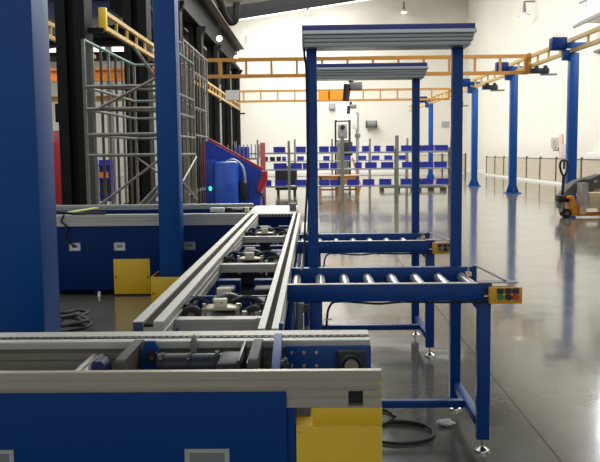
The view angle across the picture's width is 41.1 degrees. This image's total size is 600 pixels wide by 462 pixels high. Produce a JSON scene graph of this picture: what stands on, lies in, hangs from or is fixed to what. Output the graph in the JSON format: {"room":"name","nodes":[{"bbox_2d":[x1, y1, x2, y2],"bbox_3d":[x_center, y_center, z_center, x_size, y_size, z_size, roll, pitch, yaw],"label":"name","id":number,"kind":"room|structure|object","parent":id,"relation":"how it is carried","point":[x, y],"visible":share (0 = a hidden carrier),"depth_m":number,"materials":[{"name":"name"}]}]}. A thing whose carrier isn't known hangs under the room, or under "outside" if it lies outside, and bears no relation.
{"room":"factory floor","nodes":[
{"label":"factory floor","id":0,"kind":"room"},
{"bbox_2d":[48,21,95,58],"bbox_3d":[-5.898,-4.706,18.718,0.094,0.404,8.008,-1,6,1],"label":"rail","id":1,"kind":"object","parent":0,"point":[51,25],"visible":0.15,"depth_m":18.88,"materials":[{"name":"metal"}]},
{"bbox_2d":[47,0,120,18],"bbox_3d":[-12.471,-9.006,32.469,14.200,0.750,0.500,-1,6,1],"label":"crane","id":2,"kind":"object","parent":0,"point":[95,3],"visible":0.02,"depth_m":32.34,"materials":[{"name":"blue"}]},
{"bbox_2d":[49,37,153,47],"bbox_3d":[-12.489,-8.819,37.512,14.000,0.400,0.500,-1,6,1],"label":"roof beam","id":3,"kind":"structure","parent":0,"point":[100,41],"depth_m":37.39,"materials":[{"name":"metal"}]},
{"bbox_2d":[50,51,153,61],"bbox_3d":[-12.345,-10.336,47.410,14.000,0.500,0.500,-1,6,1],"label":"roof beam","id":4,"kind":"structure","parent":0,"point":[119,53],"depth_m":47.32,"materials":[{"name":"metal"}]},
{"bbox_2d":[50,67,154,81],"bbox_3d":[-12.517,-8.086,41.603,13.800,0.650,0.500,-1,6,1],"label":"crane","id":5,"kind":"object","parent":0,"point":[53,72],"visible":0.03,"depth_m":41.49,"materials":[{"name":"orange paint"}]},
{"bbox_2d":[51,95,154,101],"bbox_3d":[-12.475,-7.210,43.698,13.800,0.300,0.500,-1,6,1],"label":"crane","id":6,"kind":"object","parent":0,"point":[54,98],"visible":0.02,"depth_m":43.60,"materials":[{"name":"yellow paint"}]},
{"bbox_2d":[48,0,266,33],"bbox_3d":[-5.364,-12.059,23.674,33.350,4.835,63.300,-1,6,1],"label":"ceiling","id":7,"kind":"structure","parent":0,"point":[95,21],"depth_m":51.98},
{"bbox_2d":[216,0,245,25],"bbox_3d":[-4.421,-11.565,34.929,1.555,2.290,19.628,0,6,6],"label":"pipe","id":8,"kind":"object","parent":7,"relation":"hanging from","point":[234,20],"visible":0.91,"depth_m":43.86,"materials":[{"name":"grey metal"}]},
{"bbox_2d":[50,0,467,172],"bbox_3d":[-4.844,-10.627,55.459,32.750,13.355,0.300,-1,6,1],"label":"wall","id":9,"kind":"structure","parent":0,"point":[273,124],"depth_m":55.31,"materials":[{"name":"white paint"}]},
{"bbox_2d":[49,47,123,51],"bbox_3d":[-14.093,-12.610,55.226,9.300,0.450,0.045,-1,6,1],"label":"window","id":10,"kind":"structure","parent":9,"relation":"in","point":[113,48],"depth_m":55.20,"materials":[{"name":"white"}]},
{"bbox_2d":[116,169,463,175],"bbox_3d":[-4.794,-4.055,55.933,32.710,0.180,0.030,-1,6,1],"label":"baseboard","id":11,"kind":"structure","parent":9,"relation":"attached to","point":[352,171],"depth_m":55.78,"materials":[{"name":"white plastic"}]},
{"bbox_2d":[239,0,363,19],"bbox_3d":[2.747,-15.702,54.672,17.250,2.829,0.045,-1,6,1],"label":"window","id":12,"kind":"structure","parent":9,"relation":"in","point":[358,0],"depth_m":54.76,"materials":[{"name":"white"}]},
{"bbox_2d":[337,103,347,119],"bbox_3d":[2.954,-8.268,55.394,0.800,1.200,0.045,-1,6,1],"label":"window","id":13,"kind":"structure","parent":9,"relation":"in","point":[341,107],"depth_m":55.38,"materials":[{"name":"white"}]},
{"bbox_2d":[366,120,376,127],"bbox_3d":[4.909,-7.360,55.139,0.760,0.540,0.660,-1,6,1],"label":"heater","id":14,"kind":"object","parent":9,"relation":"attached to","point":[369,124],"visible":1,"depth_m":54.86,"materials":[{"name":"grey metal"}]},
{"bbox_2d":[59,172,599,461],"bbox_3d":[-5.242,-0.811,24.619,32.750,0.200,63.000,-1,6,1],"label":"floor","id":15,"kind":"structure","parent":0,"point":[545,348],"depth_m":6.89,"materials":[{"name":"grey concrete"}]},
{"bbox_2d":[0,0,60,332],"bbox_3d":[-1.351,-1.099,3.752,0.360,4.330,0.340,-1,6,1],"label":"steel column","id":16,"kind":"structure","parent":15,"relation":"on","point":[29,273],"depth_m":3.73,"materials":[{"name":"blue metal"}]},
{"bbox_2d":[53,130,61,204],"bbox_3d":[-5.993,-1.506,20.231,0.360,2.050,0.420,-1,6,1],"label":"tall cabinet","id":17,"kind":"object","parent":15,"relation":"on","point":[56,144],"visible":0.31,"depth_m":20.04,"materials":[{"name":"red metal"}]},
{"bbox_2d":[60,309,92,331],"bbox_3d":[-1.829,0.723,6.435,0.375,0.190,0.437,3,7,34],"label":"cable","id":18,"kind":"object","parent":15,"relation":"on","point":[80,324],"visible":0.59,"depth_m":6.35,"materials":[{"name":"black rubber"}]},
{"bbox_2d":[54,0,104,204],"bbox_3d":[-4.685,-3.632,17.000,1.080,6.880,0.900,-1,6,1],"label":"column","id":19,"kind":"structure","parent":15,"relation":"on","point":[73,18],"depth_m":16.86,"materials":[{"name":"metal"}]},
{"bbox_2d":[98,7,240,110],"bbox_3d":[-3.934,-6.022,32.758,0.160,0.514,31.750,-1,6,1],"label":"rail","id":20,"kind":"object","parent":19,"relation":"on","point":[103,14],"visible":0.66,"depth_m":19.60,"materials":[{"name":"yellow metal"}]},
{"bbox_2d":[182,0,243,69],"bbox_3d":[-4.503,-9.560,33.803,1.000,1.620,39.000,-1,6,1],"label":"girder","id":21,"kind":"object","parent":19,"relation":"on","point":[206,13],"visible":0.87,"depth_m":39.34,"materials":[{"name":"grey metal"}]},
{"bbox_2d":[109,0,220,83],"bbox_3d":[-5.100,-8.394,36.438,0.800,1.200,26.000,-1,6,1],"label":"duct","id":22,"kind":"object","parent":21,"relation":"hanging from","point":[115,6],"visible":0.09,"depth_m":26.71,"materials":[{"name":"black metal"}]},
{"bbox_2d":[97,152,115,203],"bbox_3d":[-5.189,-1.343,21.300,0.530,1.500,0.500,-1,6,1],"label":"tool rack","id":23,"kind":"object","parent":15,"relation":"on","point":[100,162],"visible":0.51,"depth_m":21.22,"materials":[{"name":"blue metal"}]},
{"bbox_2d":[105,47,115,177],"bbox_3d":[-11.783,-7.549,49.683,0.440,8.500,0.440,-1,6,1],"label":"post","id":24,"kind":"object","parent":15,"relation":"on","point":[106,48],"visible":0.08,"depth_m":49.64,"materials":[{"name":"grey metal"}]},
{"bbox_2d":[81,38,197,204],"bbox_3d":[-2.562,-1.454,13.641,1.266,3.148,3.500,-1,6,1],"label":"scaffold tower","id":25,"kind":"object","parent":15,"relation":"on","point":[134,87],"visible":0.59,"depth_m":13.38,"materials":[{"name":"grey metal"}]},
{"bbox_2d":[122,0,157,203],"bbox_3d":[-4.582,-4.234,23.169,1.060,6.880,0.900,-1,6,1],"label":"column","id":26,"kind":"structure","parent":15,"relation":"on","point":[136,13],"depth_m":22.95,"materials":[{"name":"metal"}]},
{"bbox_2d":[139,184,157,203],"bbox_3d":[-2.389,-0.352,11.939,1.293,1.262,0.100,-1,6,1],"label":"tubes","id":27,"kind":"object","parent":15,"relation":"on","point":[150,197],"visible":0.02,"depth_m":11.91,"materials":[{"name":"metal"}]},
{"bbox_2d":[150,271,179,303],"bbox_3d":[-1.221,0.547,7.847,0.402,0.258,0.425,-1,6,1],"label":"guard","id":28,"kind":"object","parent":15,"relation":"on","point":[159,285],"visible":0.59,"depth_m":7.64,"materials":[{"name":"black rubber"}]},
{"bbox_2d":[153,0,184,276],"bbox_3d":[-1.265,-1.478,7.637,0.305,4.330,0.310,-1,6,1],"label":"steel column","id":29,"kind":"structure","parent":15,"relation":"on","point":[165,12],"depth_m":7.60,"materials":[{"name":"blue metal"}]},
{"bbox_2d":[56,203,297,295],"bbox_3d":[-1.646,0.149,8.667,3.230,0.900,1.268,-1,6,1],"label":"conveyor","id":30,"kind":"object","parent":15,"relation":"on","point":[118,250],"depth_m":8.10,"materials":[{"name":"metal"}]},
{"bbox_2d":[57,211,104,247],"bbox_3d":[-2.205,-0.024,8.100,0.469,0.380,0.079,-2,6,-13],"label":"cable","id":31,"kind":"object","parent":30,"relation":"on","point":[58,212],"visible":1,"depth_m":8.07,"materials":[{"name":"black rubber"}]},
{"bbox_2d":[178,0,184,175],"bbox_3d":[-4.476,-4.797,28.941,1.020,6.880,0.900,-1,6,1],"label":"column","id":32,"kind":"structure","parent":15,"relation":"on","point":[181,3],"depth_m":28.55,"materials":[{"name":"metal"}]},
{"bbox_2d":[0,330,381,461],"bbox_3d":[-0.735,0.764,2.502,1.937,0.850,0.526,-1,6,1],"label":"conveyor","id":33,"kind":"object","parent":15,"relation":"on","point":[270,395],"visible":1,"depth_m":2.22,"materials":[{"name":"metal"}]},
{"bbox_2d":[179,38,208,203],"bbox_3d":[-2.617,-2.479,19.895,0.196,3.978,4.056,-1,6,1],"label":"scaffold tower","id":34,"kind":"object","parent":15,"relation":"on","point":[202,113],"visible":0.59,"depth_m":20.05,"materials":[{"name":"grey metal"}]},
{"bbox_2d":[188,26,209,186],"bbox_3d":[-4.389,-5.360,34.713,1.020,6.880,0.900,-1,6,1],"label":"column","id":35,"kind":"structure","parent":15,"relation":"on","point":[195,33],"depth_m":34.33,"materials":[{"name":"metal"}]},
{"bbox_2d":[207,44,224,143],"bbox_3d":[-4.292,-5.923,40.485,1.000,6.880,0.900,-1,6,1],"label":"column","id":36,"kind":"structure","parent":15,"relation":"on","point":[213,50],"depth_m":40.20,"materials":[{"name":"metal"}]},
{"bbox_2d":[133,213,301,331],"bbox_3d":[-0.284,0.485,5.402,0.554,0.835,5.250,-1,6,1],"label":"conveyor","id":37,"kind":"object","parent":15,"relation":"on","point":[252,295],"visible":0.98,"depth_m":3.90,"materials":[{"name":"metal"}]},
{"bbox_2d":[221,62,235,149],"bbox_3d":[-4.215,-6.524,46.655,1.030,6.880,0.900,-1,6,1],"label":"column","id":38,"kind":"structure","parent":15,"relation":"on","point":[226,108],"depth_m":46.40,"materials":[{"name":"metal"}]},
{"bbox_2d":[205,138,267,206],"bbox_3d":[-1.583,-1.429,20.183,1.540,1.813,1.400,-1,6,1],"label":"machine","id":39,"kind":"object","parent":15,"relation":"on","point":[230,177],"visible":0.9,"depth_m":19.76,"materials":[{"name":"paint"}]},
{"bbox_2d":[231,69,244,150],"bbox_3d":[-4.125,-7.106,52.626,1.030,6.880,0.900,-1,6,1],"label":"column","id":40,"kind":"structure","parent":15,"relation":"on","point":[235,82],"depth_m":52.38,"materials":[{"name":"metal"}]},
{"bbox_2d":[227,144,259,164],"bbox_3d":[-1.591,-1.600,22.608,0.930,1.680,0.060,-1,6,1],"label":"rack","id":41,"kind":"object","parent":15,"relation":"on","point":[251,158],"visible":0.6,"depth_m":22.53,"materials":[{"name":"metal"}]},
{"bbox_2d":[234,147,249,157],"bbox_3d":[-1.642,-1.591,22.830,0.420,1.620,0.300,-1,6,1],"label":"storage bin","id":42,"kind":"object","parent":41,"relation":"on","point":[237,148],"visible":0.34,"depth_m":22.61,"materials":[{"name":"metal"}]},
{"bbox_2d":[260,143,265,204],"bbox_3d":[-1.014,-1.569,22.019,0.140,1.720,0.100,-1,6,1],"label":"post","id":43,"kind":"object","parent":15,"relation":"on","point":[262,145],"visible":0.64,"depth_m":21.94,"materials":[{"name":"metal"}]},
{"bbox_2d":[275,166,296,195],"bbox_3d":[-0.467,-1.725,27.271,0.730,1.000,0.600,-1,6,1],"label":"crate","id":44,"kind":"object","parent":15,"relation":"on","point":[279,175],"visible":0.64,"depth_m":26.96,"materials":[{"name":"black plastic"}]},
{"bbox_2d":[296,302,309,329],"bbox_3d":[0.034,0.692,4.036,0.103,0.680,0.100,-1,6,1],"label":"stand","id":45,"kind":"object","parent":15,"relation":"on","point":[301,308],"visible":0.23,"depth_m":3.96,"materials":[{"name":"metal"}]},
{"bbox_2d":[301,222,308,325],"bbox_3d":[0.067,0.354,6.967,0.094,0.785,1.000,-1,6,1],"label":"side table","id":46,"kind":"object","parent":15,"relation":"on","point":[306,314],"visible":0.41,"depth_m":6.60,"materials":[{"name":"blue paint"}]},
{"bbox_2d":[256,138,408,188],"bbox_3d":[1.264,-2.585,31.005,5.874,1.950,0.450,-1,6,1],"label":"storage rack","id":47,"kind":"object","parent":15,"relation":"on","point":[406,174],"visible":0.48,"depth_m":30.80,"materials":[{"name":"grey metal"}]},
{"bbox_2d":[259,159,408,161],"bbox_3d":[1.262,-2.720,30.997,5.874,0.040,0.339,-1,6,1],"label":"shelf","id":48,"kind":"object","parent":47,"relation":"attached to","point":[369,160],"depth_m":30.81,"materials":[{"name":"metal"}]},
{"bbox_2d":[268,174,408,176],"bbox_3d":[1.269,-2.142,31.054,5.874,0.040,0.339,-1,6,1],"label":"shelf","id":49,"kind":"object","parent":47,"relation":"attached to","point":[369,175],"depth_m":30.86,"materials":[{"name":"grey metal"}]},
{"bbox_2d":[319,189,358,193],"bbox_3d":[1.353,-1.389,28.030,1.400,0.145,0.900,-1,6,1],"label":"wooden pallet","id":50,"kind":"object","parent":15,"relation":"on","point":[320,191],"visible":0.75,"depth_m":27.59,"materials":[{"name":"brown wood"}]},
{"bbox_3d":[1.352,-1.535,28.016,1.400,0.145,0.900,-1,6,1],"label":"wooden pallet","id":51,"kind":"object","parent":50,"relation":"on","visible":0},
{"bbox_2d":[318,175,358,184],"bbox_3d":[1.339,-1.780,27.988,1.420,0.348,0.910,-1,6,1],"label":"wooden crate","id":52,"kind":"object","parent":51,"relation":"on","point":[320,177],"visible":0.55,"depth_m":27.55,"materials":[{"name":"brown wood"}]},
{"bbox_2d":[234,135,450,201],"bbox_3d":[1.268,-1.833,23.537,6.386,1.900,0.480,-1,6,1],"label":"storage rack","id":53,"kind":"object","parent":15,"relation":"on","point":[396,151],"visible":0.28,"depth_m":23.35,"materials":[{"name":"grey metal"}]},
{"bbox_2d":[273,163,286,168],"bbox_3d":[-0.583,-1.911,23.547,0.386,0.165,0.278,-1,6,1],"label":"storage bin","id":54,"kind":"object","parent":53,"relation":"on","point":[276,165],"visible":1,"depth_m":23.42,"materials":[{"name":"blue plastic"}]},
{"bbox_2d":[275,180,286,185],"bbox_3d":[-0.563,-1.419,23.593,0.358,0.165,0.278,-1,6,1],"label":"storage bin","id":55,"kind":"object","parent":53,"relation":"on","point":[277,182],"visible":1,"depth_m":23.46,"materials":[{"name":"blue plastic"}]},
{"bbox_2d":[290,163,301,168],"bbox_3d":[-0.106,-1.915,23.537,0.344,0.165,0.278,-1,6,1],"label":"storage bin","id":56,"kind":"object","parent":53,"relation":"on","point":[293,165],"visible":1,"depth_m":23.41,"materials":[{"name":"blue plastic"}]},
{"bbox_2d":[250,151,449,154],"bbox_3d":[1.263,-2.301,23.497,6.386,0.050,0.349,-1,6,1],"label":"shelf","id":57,"kind":"object","parent":53,"relation":"attached to","point":[342,152],"depth_m":23.31,"materials":[{"name":"metal"}]},
{"bbox_2d":[347,179,358,184],"bbox_3d":[1.559,-1.438,23.556,0.344,0.165,0.278,-1,6,1],"label":"storage bin","id":58,"kind":"object","parent":53,"relation":"on","point":[349,181],"visible":1,"depth_m":23.42,"materials":[{"name":"blue plastic"}]},
{"bbox_2d":[266,184,449,187],"bbox_3d":[1.274,-1.331,23.591,6.386,0.050,0.349,-1,6,1],"label":"shelf","id":59,"kind":"object","parent":53,"relation":"attached to","point":[289,185],"depth_m":23.41,"materials":[{"name":"metal"}]},
{"bbox_2d":[266,167,449,170],"bbox_3d":[1.268,-1.823,23.543,6.386,0.050,0.349,-1,6,1],"label":"shelf","id":60,"kind":"object","parent":53,"relation":"attached to","point":[342,168],"depth_m":23.36,"materials":[{"name":"metal"}]},
{"bbox_2d":[363,179,374,184],"bbox_3d":[2.014,-1.442,23.546,0.344,0.165,0.278,-1,6,1],"label":"storage bin","id":61,"kind":"object","parent":53,"relation":"on","point":[365,181],"visible":1,"depth_m":23.41,"materials":[{"name":"blue plastic"}]},
{"bbox_2d":[365,162,376,167],"bbox_3d":[2.082,-1.936,23.501,0.344,0.165,0.278,-1,6,1],"label":"storage bin","id":62,"kind":"object","parent":53,"relation":"on","point":[367,164],"visible":1,"depth_m":23.37,"materials":[{"name":"blue plastic"}]},
{"bbox_2d":[379,179,391,184],"bbox_3d":[2.506,-1.448,23.545,0.358,0.165,0.278,-1,6,1],"label":"storage bin","id":63,"kind":"object","parent":53,"relation":"on","point":[381,181],"visible":1,"depth_m":23.41,"materials":[{"name":"blue plastic"}]},
{"bbox_2d":[381,162,393,167],"bbox_3d":[2.559,-1.941,23.496,0.358,0.165,0.278,-1,6,1],"label":"storage bin","id":64,"kind":"object","parent":53,"relation":"on","point":[383,164],"visible":1,"depth_m":23.37,"materials":[{"name":"blue plastic"}]},
{"bbox_2d":[400,179,411,184],"bbox_3d":[3.123,-1.453,23.533,0.329,0.165,0.278,-1,6,1],"label":"storage bin","id":65,"kind":"object","parent":53,"relation":"on","point":[402,181],"visible":0.89,"depth_m":23.40,"materials":[{"name":"blue plastic"}]},
{"bbox_2d":[422,178,433,183],"bbox_3d":[3.747,-1.459,23.523,0.315,0.165,0.278,-1,6,1],"label":"storage bin","id":66,"kind":"object","parent":53,"relation":"on","point":[424,180],"visible":0.95,"depth_m":23.40,"materials":[{"name":"blue plastic"}]},
{"bbox_2d":[434,161,446,166],"bbox_3d":[4.116,-1.956,23.472,0.358,0.165,0.278,-1,6,1],"label":"storage bin","id":67,"kind":"object","parent":53,"relation":"on","point":[438,163],"visible":0.98,"depth_m":23.34,"materials":[{"name":"blue plastic"}]},
{"bbox_2d":[434,145,447,150],"bbox_3d":[4.133,-2.434,23.425,0.372,0.165,0.278,-1,6,1],"label":"storage bin","id":68,"kind":"object","parent":53,"relation":"on","point":[436,147],"visible":1,"depth_m":23.29,"materials":[{"name":"blue plastic"}]},
{"bbox_2d":[436,178,448,183],"bbox_3d":[4.180,-1.464,23.517,0.358,0.165,0.278,-1,6,1],"label":"storage bin","id":69,"kind":"object","parent":53,"relation":"on","point":[438,180],"visible":1,"depth_m":23.39,"materials":[{"name":"blue plastic"}]},
{"bbox_2d":[335,120,352,174],"bbox_3d":[1.802,-3.195,33.088,0.710,2.750,0.730,-1,6,1],"label":"machine","id":70,"kind":"object","parent":15,"relation":"on","point":[342,128],"visible":0.6,"depth_m":32.83,"materials":[{"name":"metal"}]},
{"bbox_2d":[352,112,360,184],"bbox_3d":[2.431,-3.447,33.792,0.509,3.100,0.500,-1,6,1],"label":"mast","id":71,"kind":"object","parent":15,"relation":"on","point":[355,118],"visible":0.67,"depth_m":33.67,"materials":[{"name":"grey metal"}]},
{"bbox_2d":[298,62,449,356],"bbox_3d":[0.519,-0.185,5.792,1.066,2.075,0.820,-1,6,1],"label":"workstation","id":72,"kind":"object","parent":15,"relation":"on","point":[414,243],"visible":0.64,"depth_m":5.90,"materials":[{"name":"blue paint"}]},
{"bbox_2d":[379,186,411,191],"bbox_3d":[3.579,-1.546,29.389,1.250,0.145,0.900,-1,6,1],"label":"wooden pallet","id":73,"kind":"object","parent":15,"relation":"on","point":[381,189],"visible":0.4,"depth_m":29.02,"materials":[{"name":"brown wood"}]},
{"bbox_2d":[288,23,521,453],"bbox_3d":[0.479,-0.010,4.001,1.066,2.075,0.820,-1,6,1],"label":"workstation","id":74,"kind":"object","parent":15,"relation":"on","point":[455,284],"visible":0.9,"depth_m":4.13,"materials":[{"name":"blue paint"}]},
{"bbox_2d":[382,408,434,444],"bbox_3d":[0.426,1.003,4.146,0.359,0.029,0.587,-4,7,-33],"label":"cable","id":75,"kind":"object","parent":15,"relation":"on","point":[391,420],"visible":0.55,"depth_m":4.13,"materials":[{"name":"black rubber"}]},
{"bbox_2d":[420,96,434,177],"bbox_3d":[6.813,-4.972,42.622,0.900,4.330,0.480,-1,6,1],"label":"column","id":76,"kind":"structure","parent":15,"relation":"on","point":[427,105],"depth_m":42.48,"materials":[{"name":"metal"}]},
{"bbox_2d":[420,153,442,173],"bbox_3d":[8.478,-4.352,51.701,1.510,1.300,0.100,-1,6,1],"label":"mesh fence","id":77,"kind":"object","parent":15,"relation":"on","point":[422,157],"visible":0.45,"depth_m":51.66,"materials":[{"name":"beige"}]},
{"bbox_2d":[420,186,446,190],"bbox_3d":[4.804,-1.558,29.369,1.000,0.145,0.900,-1,6,1],"label":"wooden pallet","id":78,"kind":"object","parent":15,"relation":"on","point":[430,188],"visible":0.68,"depth_m":28.93,"materials":[{"name":"brown wood"}]},
{"bbox_2d":[436,418,455,426],"bbox_3d":[0.759,0.996,4.165,0.105,0.033,0.079,-1,6,1],"label":"paper scrap","id":79,"kind":"object","parent":15,"relation":"on","point":[446,422],"visible":1,"depth_m":4.15,"materials":[{"name":"white"}]},
{"bbox_2d":[345,194,562,461],"bbox_3d":[1.575,-1.393,28.780,0.009,0.002,52.400,-1,6,1],"label":"trim","id":80,"kind":"structure","parent":15,"relation":"on","point":[549,446],"depth_m":4.55,"materials":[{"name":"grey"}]},
{"bbox_2d":[443,153,465,172],"bbox_3d":[9.978,-4.367,51.677,1.510,1.300,0.100,-1,6,1],"label":"mesh fence","id":81,"kind":"object","parent":15,"relation":"on","point":[444,155],"visible":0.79,"depth_m":51.66,"materials":[{"name":"beige"}]},
{"bbox_2d":[463,78,480,185],"bbox_3d":[6.930,-4.050,32.460,0.900,4.460,0.480,-1,6,1],"label":"column","id":82,"kind":"structure","parent":15,"relation":"on","point":[466,81],"depth_m":32.36,"materials":[{"name":"blue metal"}]},
{"bbox_2d":[487,156,495,173],"bbox_3d":[11.064,-3.780,46.355,0.080,1.140,2.195,-1,6,1],"label":"mesh fence","id":83,"kind":"object","parent":15,"relation":"on","point":[490,160],"visible":0.89,"depth_m":46.43,"materials":[{"name":"beige"}]},
{"bbox_2d":[495,156,504,174],"bbox_3d":[11.032,-3.571,44.215,0.080,1.140,2.095,-1,6,1],"label":"mesh fence","id":84,"kind":"object","parent":15,"relation":"on","point":[499,166],"visible":0.98,"depth_m":44.21,"materials":[{"name":"beige"}]},
{"bbox_2d":[504,157,508,175],"bbox_3d":[10.999,-3.358,42.026,0.080,1.140,2.295,-1,6,1],"label":"mesh fence","id":85,"kind":"object","parent":15,"relation":"on","point":[505,158],"visible":0.27,"depth_m":42.63,"materials":[{"name":"beige"}]},
{"bbox_2d":[495,59,523,193],"bbox_3d":[6.963,-3.488,26.686,0.900,4.460,0.480,-1,6,1],"label":"column","id":86,"kind":"structure","parent":15,"relation":"on","point":[512,188],"depth_m":26.59,"materials":[{"name":"blue metal"}]},
{"bbox_2d":[517,156,527,177],"bbox_3d":[10.965,-3.135,39.737,0.080,1.140,2.295,-1,6,1],"label":"mesh fence","id":87,"kind":"object","parent":15,"relation":"on","point":[522,167],"visible":0.64,"depth_m":39.39,"materials":[{"name":"beige"}]},
{"bbox_2d":[485,173,561,184],"bbox_3d":[10.924,-2.323,36.714,0.140,0.110,21.850,-1,6,1],"label":"trim","id":88,"kind":"structure","parent":15,"relation":"on","point":[496,175],"depth_m":37.73,"materials":[{"name":"white plastic"}]},
{"bbox_2d":[526,157,541,178],"bbox_3d":[10.931,-2.912,37.448,0.080,1.140,2.295,-1,6,1],"label":"mesh fence","id":89,"kind":"object","parent":15,"relation":"on","point":[532,164],"visible":0.98,"depth_m":37.41,"materials":[{"name":"beige"}]},
{"bbox_2d":[540,157,557,180],"bbox_3d":[10.896,-2.684,35.109,0.080,1.140,2.395,-1,6,1],"label":"mesh fence","id":90,"kind":"object","parent":15,"relation":"on","point":[546,174],"visible":0.98,"depth_m":35.05,"materials":[{"name":"beige"}]},
{"bbox_2d":[549,33,586,204],"bbox_3d":[6.998,-2.936,21.012,0.900,4.460,0.480,-1,6,1],"label":"column","id":91,"kind":"structure","parent":15,"relation":"on","point":[561,44],"depth_m":20.88,"materials":[{"name":"blue metal"}]},
{"bbox_2d":[409,26,599,111],"bbox_3d":[7.029,-5.928,31.970,0.094,0.384,37.017,-1,6,0],"label":"rail","id":92,"kind":"object","parent":91,"relation":"on","point":[588,33],"visible":0.53,"depth_m":23.64,"materials":[{"name":"metal"}]},
{"bbox_2d":[225,88,449,102],"bbox_3d":[1.725,-6.187,36.423,10.208,0.554,0.347,-1,6,1],"label":"rail","id":93,"kind":"object","parent":92,"relation":"attached to","point":[323,96],"visible":0.75,"depth_m":36.51,"materials":[{"name":"metal"}]},
{"bbox_2d":[346,102,356,113],"bbox_3d":[2.352,-5.623,36.596,0.467,0.569,0.238,-1,6,1],"label":"hoist","id":94,"kind":"object","parent":93,"relation":"hanging from","point":[352,106],"visible":1,"depth_m":36.52,"materials":[{"name":"metal"}]},
{"bbox_2d":[202,53,530,78],"bbox_3d":[2.029,-5.078,24.596,10.070,0.643,0.180,-1,6,1],"label":"rail","id":95,"kind":"object","parent":92,"relation":"attached to","point":[527,57],"visible":0.73,"depth_m":24.53,"materials":[{"name":"metal"}]},
{"bbox_2d":[343,81,362,101],"bbox_3d":[1.617,-4.373,24.671,0.615,0.750,0.314,-1,6,1],"label":"hoist","id":96,"kind":"object","parent":95,"relation":"hanging from","point":[353,85],"visible":0.88,"depth_m":24.57,"materials":[{"name":"metal"}]},
{"bbox_2d":[530,65,556,75],"bbox_3d":[7.444,-4.900,24.416,0.800,0.300,0.230,-1,6,1],"label":"trolley","id":97,"kind":"object","parent":95,"relation":"attached to","point":[544,71],"visible":0.95,"depth_m":24.34,"materials":[{"name":"metal"}]},
{"bbox_2d":[482,83,504,90],"bbox_3d":[7.014,-5.223,29.014,0.800,0.300,0.230,-1,6,1],"label":"trolley","id":98,"kind":"object","parent":92,"relation":"hanging from","point":[494,87],"visible":1,"depth_m":28.93,"materials":[{"name":"metal"}]},
{"bbox_2d":[556,157,582,181],"bbox_3d":[10.854,-2.412,32.323,0.080,1.140,3.195,-1,6,1],"label":"mesh fence","id":99,"kind":"object","parent":15,"relation":"on","point":[579,161],"visible":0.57,"depth_m":33.01,"materials":[{"name":"beige"}]},
{"bbox_2d":[555,159,599,217],"bbox_3d":[6.267,-0.905,16.900,1.690,1.229,0.540,-1,6,1],"label":"truck","id":100,"kind":"object","parent":15,"relation":"on","point":[570,208],"visible":1,"depth_m":16.85,"materials":[{"name":"orange metal"}]},
{"bbox_2d":[557,174,599,194],"bbox_3d":[6.344,-0.990,17.087,1.600,0.511,0.450,-1,6,1],"label":"sheet","id":101,"kind":"object","parent":100,"relation":"on","point":[570,188],"visible":0.88,"depth_m":16.91,"materials":[{"name":"grey plastic"}]},
{"bbox_2d":[577,206,599,213],"bbox_3d":[6.496,-0.465,16.940,1.340,0.145,0.840,-1,6,1],"label":"wooden pallet","id":102,"kind":"object","parent":100,"relation":"on","point":[581,210],"visible":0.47,"depth_m":16.54,"materials":[{"name":"brown wood"}]},
{"bbox_2d":[576,182,588,206],"bbox_3d":[5.900,-0.759,16.704,0.169,0.496,0.358,-1,6,1],"label":"wrapped bundle","id":103,"kind":"object","parent":102,"relation":"on","point":[582,192],"visible":1,"depth_m":16.56,"materials":[{"name":"plastic"}]},
{"bbox_2d":[589,192,599,206],"bbox_3d":[6.548,-0.665,16.688,1.125,0.298,0.340,-1,6,1],"label":"cardboard box","id":104,"kind":"object","parent":102,"relation":"on","point":[594,197],"visible":0.56,"depth_m":16.53,"materials":[{"name":"cardboard"}]},
{"bbox_2d":[582,159,599,177],"bbox_3d":[10.813,-2.150,29.636,0.080,1.140,2.195,-1,6,1],"label":"mesh fence","id":105,"kind":"object","parent":15,"relation":"on","point":[590,167],"visible":0.56,"depth_m":29.77,"materials":[{"name":"beige"}]},
{"bbox_2d":[467,0,599,173],"bbox_3d":[11.209,-7.628,23.858,0.300,13.555,63.300,-1,6,1],"label":"wall","id":106,"kind":"structure","parent":0,"point":[542,100],"depth_m":38.93,"materials":[{"name":"white paint"}]},
{"bbox_2d":[49,0,357,48],"bbox_3d":[-4.969,-13.265,49.175,32.750,5.385,0.300,-1,6,1],"label":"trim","id":107,"kind":"structure","parent":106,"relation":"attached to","point":[267,7],"depth_m":48.94,"materials":[{"name":"black paint"}]},
{"bbox_2d":[518,0,534,17],"bbox_3d":[10.772,-10.590,38.235,0.738,0.795,0.592,-4,6,-31],"label":"wall lamp","id":108,"kind":"object","parent":106,"relation":"attached to","point":[524,14],"visible":1,"depth_m":38.12,"materials":[{"name":"white metal"}]},
{"bbox_2d":[551,138,558,149],"bbox_3d":[11.236,-3.840,35.230,0.070,0.530,1.200,-1,6,1],"label":"wall sign","id":109,"kind":"object","parent":106,"relation":"attached to","point":[554,141],"visible":1,"depth_m":35.16,"materials":[{"name":"grey"}]},
{"bbox_2d":[559,134,563,159],"bbox_3d":[11.232,-3.255,34.433,0.065,1.800,0.400,-1,6,1],"label":"wall strip","id":110,"kind":"object","parent":106,"relation":"attached to","point":[561,136],"visible":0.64,"depth_m":34.37,"materials":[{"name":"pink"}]},
{"bbox_2d":[573,0,599,27],"bbox_3d":[10.619,-7.538,24.730,0.890,0.820,11.000,-1,6,1],"label":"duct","id":111,"kind":"object","parent":106,"relation":"attached to","point":[591,13],"visible":1,"depth_m":28.69,"materials":[{"name":"white metal"}]},
{"bbox_2d":[586,153,599,158],"bbox_3d":[11.040,-2.632,28.467,0.220,0.320,4.500,-1,6,1],"label":"wall trunking","id":112,"kind":"structure","parent":106,"relation":"attached to","point":[588,155],"depth_m":29.90,"materials":[{"name":"white plastic"}]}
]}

